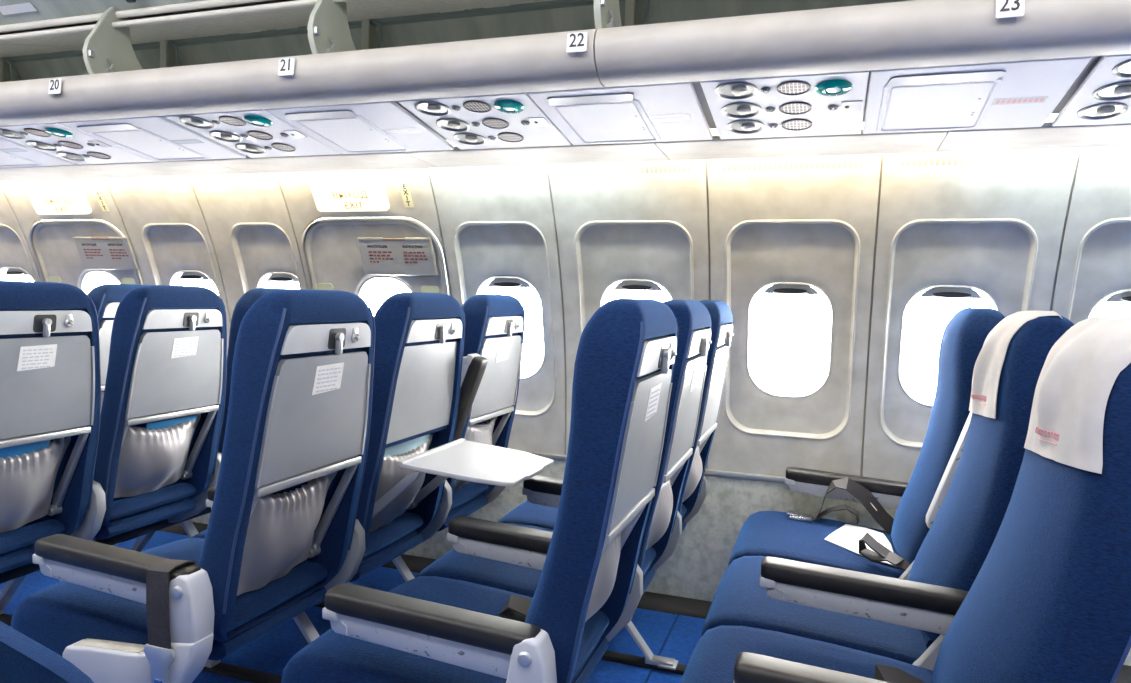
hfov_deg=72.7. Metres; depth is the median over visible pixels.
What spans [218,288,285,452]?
seat
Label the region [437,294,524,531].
seat
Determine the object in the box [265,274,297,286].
blind
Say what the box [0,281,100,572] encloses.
seat
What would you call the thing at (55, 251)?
door
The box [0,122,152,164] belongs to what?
light panel
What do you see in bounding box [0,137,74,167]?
panel
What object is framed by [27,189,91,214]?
exit sign
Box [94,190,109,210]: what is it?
sticker
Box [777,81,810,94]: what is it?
speaker grille
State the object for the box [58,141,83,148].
speaker grille
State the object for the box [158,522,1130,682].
baseboard
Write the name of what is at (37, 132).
speaker grille
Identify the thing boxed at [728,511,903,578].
cushion
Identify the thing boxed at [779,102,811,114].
speaker grille
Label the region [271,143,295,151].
speaker grille
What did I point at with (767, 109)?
switch
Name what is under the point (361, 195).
exit sign
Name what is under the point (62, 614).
cushion
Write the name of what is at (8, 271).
blind
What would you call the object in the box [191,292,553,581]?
seat
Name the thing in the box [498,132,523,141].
speaker grille
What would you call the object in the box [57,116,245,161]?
panel
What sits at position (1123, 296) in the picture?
blind
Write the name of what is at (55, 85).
number plate
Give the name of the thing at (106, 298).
seat
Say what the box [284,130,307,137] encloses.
switch plate
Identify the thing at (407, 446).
leaflet
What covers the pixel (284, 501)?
seat
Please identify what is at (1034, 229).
wall
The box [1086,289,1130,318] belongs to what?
window
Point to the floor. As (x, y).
(676, 636)
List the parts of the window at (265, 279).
blind handle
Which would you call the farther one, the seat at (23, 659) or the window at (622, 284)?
the window at (622, 284)
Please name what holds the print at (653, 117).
on the panel at (667, 112)
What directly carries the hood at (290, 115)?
attached to the panel at (371, 127)
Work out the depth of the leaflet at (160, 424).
2.59 m
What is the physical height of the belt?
0.251 m
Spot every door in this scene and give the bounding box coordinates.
[30,219,141,288]
[302,217,448,295]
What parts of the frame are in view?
leg, plate, leg, plate, plate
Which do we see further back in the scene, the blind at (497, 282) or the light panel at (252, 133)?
the blind at (497, 282)
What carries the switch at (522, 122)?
attached to the light panel at (512, 120)
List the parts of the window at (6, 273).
blind handle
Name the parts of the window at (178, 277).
blind handle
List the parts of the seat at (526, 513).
tray arm, backrest, tray rail, latch panel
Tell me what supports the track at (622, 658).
on the floor
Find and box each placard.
[72,237,139,269]
[357,237,438,275]
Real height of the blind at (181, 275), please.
0.061 m
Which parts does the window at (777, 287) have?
blind handle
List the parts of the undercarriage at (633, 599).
plate, leg, plate, plate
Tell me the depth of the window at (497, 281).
2.98 m
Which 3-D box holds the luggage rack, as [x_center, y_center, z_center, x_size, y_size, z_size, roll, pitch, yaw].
[-0.647,-0.908,2.187,7.060,0.560,1.016,3,4,19]
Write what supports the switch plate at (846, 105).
attached to the light panel at (826, 103)
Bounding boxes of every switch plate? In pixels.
[88,140,111,146]
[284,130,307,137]
[528,117,550,126]
[841,100,861,111]
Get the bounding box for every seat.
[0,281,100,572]
[0,621,93,682]
[11,289,374,660]
[87,284,145,408]
[93,285,226,538]
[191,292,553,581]
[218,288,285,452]
[281,298,678,682]
[415,299,711,597]
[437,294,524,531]
[497,300,733,531]
[680,363,1130,682]
[701,313,1074,663]
[728,308,1004,578]
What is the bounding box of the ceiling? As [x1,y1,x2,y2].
[0,0,1058,143]
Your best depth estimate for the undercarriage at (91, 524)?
2.59 m
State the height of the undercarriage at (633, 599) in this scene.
0.532 m
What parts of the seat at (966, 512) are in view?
arm, backrest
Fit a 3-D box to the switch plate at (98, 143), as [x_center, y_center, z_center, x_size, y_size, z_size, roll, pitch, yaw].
[-1.510,-0.641,2.495,0.044,0.010,0.056,3,4,19]
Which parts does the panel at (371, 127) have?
mask door, door frame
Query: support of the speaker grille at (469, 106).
attached to the light panel at (512, 120)
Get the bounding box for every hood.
[77,123,137,132]
[285,110,355,120]
[547,92,633,105]
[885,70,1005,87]
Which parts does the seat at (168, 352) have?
tray arm, tray rail, latch panel, tray arm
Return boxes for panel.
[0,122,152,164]
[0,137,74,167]
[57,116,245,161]
[163,109,340,157]
[264,101,453,153]
[398,92,571,149]
[527,82,712,144]
[700,71,868,138]
[863,56,1091,133]
[1052,54,1130,125]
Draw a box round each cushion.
[11,538,204,656]
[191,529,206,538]
[281,576,532,682]
[415,523,552,597]
[497,500,557,529]
[680,625,932,682]
[701,556,926,663]
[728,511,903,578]
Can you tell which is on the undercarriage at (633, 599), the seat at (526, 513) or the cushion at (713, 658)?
the seat at (526, 513)
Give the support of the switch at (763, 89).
attached to the light panel at (826, 103)
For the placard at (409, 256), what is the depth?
3.04 m
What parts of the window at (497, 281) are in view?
blind handle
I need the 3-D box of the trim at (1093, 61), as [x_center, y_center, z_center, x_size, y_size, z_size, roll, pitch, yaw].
[-0.557,-0.632,2.180,6.900,0.057,0.380,3,4,19]
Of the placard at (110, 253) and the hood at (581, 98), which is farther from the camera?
the placard at (110, 253)
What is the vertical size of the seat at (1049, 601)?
0.859 m
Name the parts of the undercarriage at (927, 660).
plate, plate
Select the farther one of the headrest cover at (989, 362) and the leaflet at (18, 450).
the leaflet at (18, 450)
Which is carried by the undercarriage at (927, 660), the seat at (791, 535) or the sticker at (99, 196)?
the seat at (791, 535)
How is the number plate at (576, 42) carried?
attached to the luggage rack
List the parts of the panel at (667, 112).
mask door, door frame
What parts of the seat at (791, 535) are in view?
arm, armrest, backrest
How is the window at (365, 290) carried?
attached to the door at (330, 245)
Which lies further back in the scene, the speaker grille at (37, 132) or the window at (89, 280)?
the window at (89, 280)
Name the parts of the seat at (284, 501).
arm, armrest, armrest, tray arm, backrest, tray rail, latch panel, tray arm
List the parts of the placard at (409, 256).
red handle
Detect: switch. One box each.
[452,106,460,110]
[471,122,479,126]
[521,121,529,124]
[761,87,770,92]
[765,107,774,111]
[769,123,777,127]
[828,105,837,109]
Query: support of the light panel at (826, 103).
attached to the luggage rack
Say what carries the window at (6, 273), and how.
in the wall
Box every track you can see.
[0,613,281,682]
[314,602,686,674]
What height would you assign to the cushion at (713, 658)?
0.159 m
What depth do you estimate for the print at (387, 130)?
2.15 m
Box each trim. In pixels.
[0,122,1130,180]
[395,56,1101,139]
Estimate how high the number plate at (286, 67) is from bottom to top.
0.044 m
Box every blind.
[5,268,28,279]
[178,272,209,284]
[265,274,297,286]
[484,278,535,292]
[610,281,666,295]
[757,284,822,300]
[912,287,986,304]
[1096,291,1130,309]
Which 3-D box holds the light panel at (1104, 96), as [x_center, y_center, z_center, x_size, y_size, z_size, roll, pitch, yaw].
[1.239,-0.516,1.562,0.348,0.065,0.357,3,4,19]
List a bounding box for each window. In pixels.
[0,267,34,281]
[81,271,120,293]
[170,270,217,290]
[257,272,297,287]
[358,277,411,306]
[476,276,544,378]
[600,279,672,306]
[747,282,832,397]
[898,285,998,406]
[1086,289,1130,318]
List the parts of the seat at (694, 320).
armrest, arm, backrest, tray arm, tray rail, latch panel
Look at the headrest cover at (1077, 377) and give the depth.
1.18 m
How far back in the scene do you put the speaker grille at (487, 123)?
2.04 m
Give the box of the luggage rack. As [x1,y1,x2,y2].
[0,0,1130,125]
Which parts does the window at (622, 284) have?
blind handle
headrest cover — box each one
[969,311,1061,418]
[1024,316,1130,473]
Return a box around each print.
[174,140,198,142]
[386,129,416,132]
[652,116,688,119]
[995,98,1044,103]
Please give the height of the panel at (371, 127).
0.067 m
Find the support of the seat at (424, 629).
on the undercarriage at (633, 599)
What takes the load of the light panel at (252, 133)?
attached to the luggage rack
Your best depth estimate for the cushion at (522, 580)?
2.00 m
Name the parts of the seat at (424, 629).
arm, armrest, arm, armrest, backrest, tray arm, tray rail, latch panel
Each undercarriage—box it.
[0,452,221,614]
[605,476,706,669]
[883,530,944,670]
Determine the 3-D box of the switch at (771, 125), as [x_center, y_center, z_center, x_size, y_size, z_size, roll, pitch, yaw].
[0.515,-0.535,1.905,0.023,0.008,0.023,3,4,19]
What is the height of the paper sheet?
0.023 m
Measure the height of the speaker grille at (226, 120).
0.014 m
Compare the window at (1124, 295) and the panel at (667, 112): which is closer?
the panel at (667, 112)
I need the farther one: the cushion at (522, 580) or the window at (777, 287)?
the window at (777, 287)
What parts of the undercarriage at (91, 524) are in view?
leg, plate, leg, leg, plate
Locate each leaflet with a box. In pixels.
[0,440,49,458]
[146,415,196,429]
[384,434,429,457]
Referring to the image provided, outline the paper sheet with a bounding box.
[824,524,896,566]
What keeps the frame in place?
on the track at (224, 669)
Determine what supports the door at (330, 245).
in the wall
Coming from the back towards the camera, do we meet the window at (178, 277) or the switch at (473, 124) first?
the window at (178, 277)
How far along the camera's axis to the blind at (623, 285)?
2.81 m
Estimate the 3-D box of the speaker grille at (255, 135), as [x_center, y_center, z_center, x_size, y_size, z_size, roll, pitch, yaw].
[-0.907,-0.613,2.284,0.072,0.014,0.071,3,4,19]
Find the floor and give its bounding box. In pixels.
[0,531,705,682]
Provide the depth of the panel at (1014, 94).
1.66 m
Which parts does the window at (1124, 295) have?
blind handle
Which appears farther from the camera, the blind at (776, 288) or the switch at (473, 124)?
the blind at (776, 288)
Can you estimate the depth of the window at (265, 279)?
3.33 m
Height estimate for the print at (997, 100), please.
0.003 m
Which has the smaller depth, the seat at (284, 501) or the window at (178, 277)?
the seat at (284, 501)
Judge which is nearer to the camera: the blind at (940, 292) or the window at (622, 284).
the blind at (940, 292)
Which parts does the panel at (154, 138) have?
door frame, mask door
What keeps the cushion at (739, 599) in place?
on the seat at (966, 512)
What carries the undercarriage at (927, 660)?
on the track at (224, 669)
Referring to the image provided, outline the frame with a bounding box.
[63,480,504,682]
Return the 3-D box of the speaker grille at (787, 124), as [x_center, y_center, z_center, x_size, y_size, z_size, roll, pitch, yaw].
[0.569,-0.532,1.889,0.072,0.014,0.071,3,4,19]
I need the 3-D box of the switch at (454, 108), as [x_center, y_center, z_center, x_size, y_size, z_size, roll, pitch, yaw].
[-0.277,-0.592,1.949,0.023,0.008,0.023,3,4,19]
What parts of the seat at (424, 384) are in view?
tray arm, backrest, panel, tray arm, latch panel, arm, armrest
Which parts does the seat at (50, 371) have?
latch panel, tray rail, tray arm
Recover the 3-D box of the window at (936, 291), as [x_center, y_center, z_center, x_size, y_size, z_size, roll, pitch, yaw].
[1.255,0.016,2.536,0.288,0.412,0.155,3,4,19]
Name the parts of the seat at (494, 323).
tray rail, tray arm, latch panel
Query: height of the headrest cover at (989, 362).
0.251 m
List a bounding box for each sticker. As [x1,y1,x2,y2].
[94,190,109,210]
[399,183,413,207]
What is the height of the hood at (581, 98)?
0.011 m
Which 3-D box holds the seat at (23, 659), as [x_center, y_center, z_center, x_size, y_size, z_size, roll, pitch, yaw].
[-1.050,0.690,0.999,0.764,0.740,0.492,3,4,19]
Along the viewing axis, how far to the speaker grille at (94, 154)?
2.62 m
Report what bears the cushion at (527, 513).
on the seat at (526, 513)
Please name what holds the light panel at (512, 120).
attached to the luggage rack
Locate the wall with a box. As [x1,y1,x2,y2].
[0,118,1130,665]
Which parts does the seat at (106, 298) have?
tray rail, latch panel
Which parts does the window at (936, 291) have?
blind handle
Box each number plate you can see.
[48,78,61,94]
[278,58,294,75]
[566,32,587,52]
[995,0,1024,18]
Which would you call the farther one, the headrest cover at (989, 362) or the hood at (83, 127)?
the hood at (83, 127)
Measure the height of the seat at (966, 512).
0.863 m
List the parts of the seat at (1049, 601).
armrest, arm, armrest, backrest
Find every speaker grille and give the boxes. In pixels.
[24,128,50,136]
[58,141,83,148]
[87,151,110,158]
[219,116,245,125]
[247,131,272,139]
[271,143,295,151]
[463,100,491,112]
[482,118,508,128]
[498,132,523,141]
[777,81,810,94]
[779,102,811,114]
[782,119,811,130]
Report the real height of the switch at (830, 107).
0.008 m
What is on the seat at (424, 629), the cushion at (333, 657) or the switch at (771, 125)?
the cushion at (333, 657)
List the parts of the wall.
wall panel, wall panel, wall panel, wall panel, wall panel, wall panel, wall panel, dado rail, dado panel, wall panel, wall panel, wall panel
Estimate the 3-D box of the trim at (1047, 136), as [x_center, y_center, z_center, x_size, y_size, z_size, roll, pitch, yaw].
[-0.462,-0.588,2.467,6.857,0.028,0.232,3,4,19]
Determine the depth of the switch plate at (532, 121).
2.00 m
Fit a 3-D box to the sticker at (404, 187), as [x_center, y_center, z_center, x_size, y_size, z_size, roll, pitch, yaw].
[-0.600,-0.551,2.900,0.040,0.085,0.047,3,4,19]
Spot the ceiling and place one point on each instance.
(270, 1)
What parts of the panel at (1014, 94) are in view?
mask door, door frame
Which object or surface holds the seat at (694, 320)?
on the undercarriage at (633, 599)
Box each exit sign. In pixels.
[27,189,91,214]
[311,181,389,211]
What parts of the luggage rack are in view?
rail, rail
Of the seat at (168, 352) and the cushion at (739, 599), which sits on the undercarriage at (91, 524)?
the seat at (168, 352)
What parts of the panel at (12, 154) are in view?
mask door, door frame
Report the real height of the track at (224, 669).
0.016 m

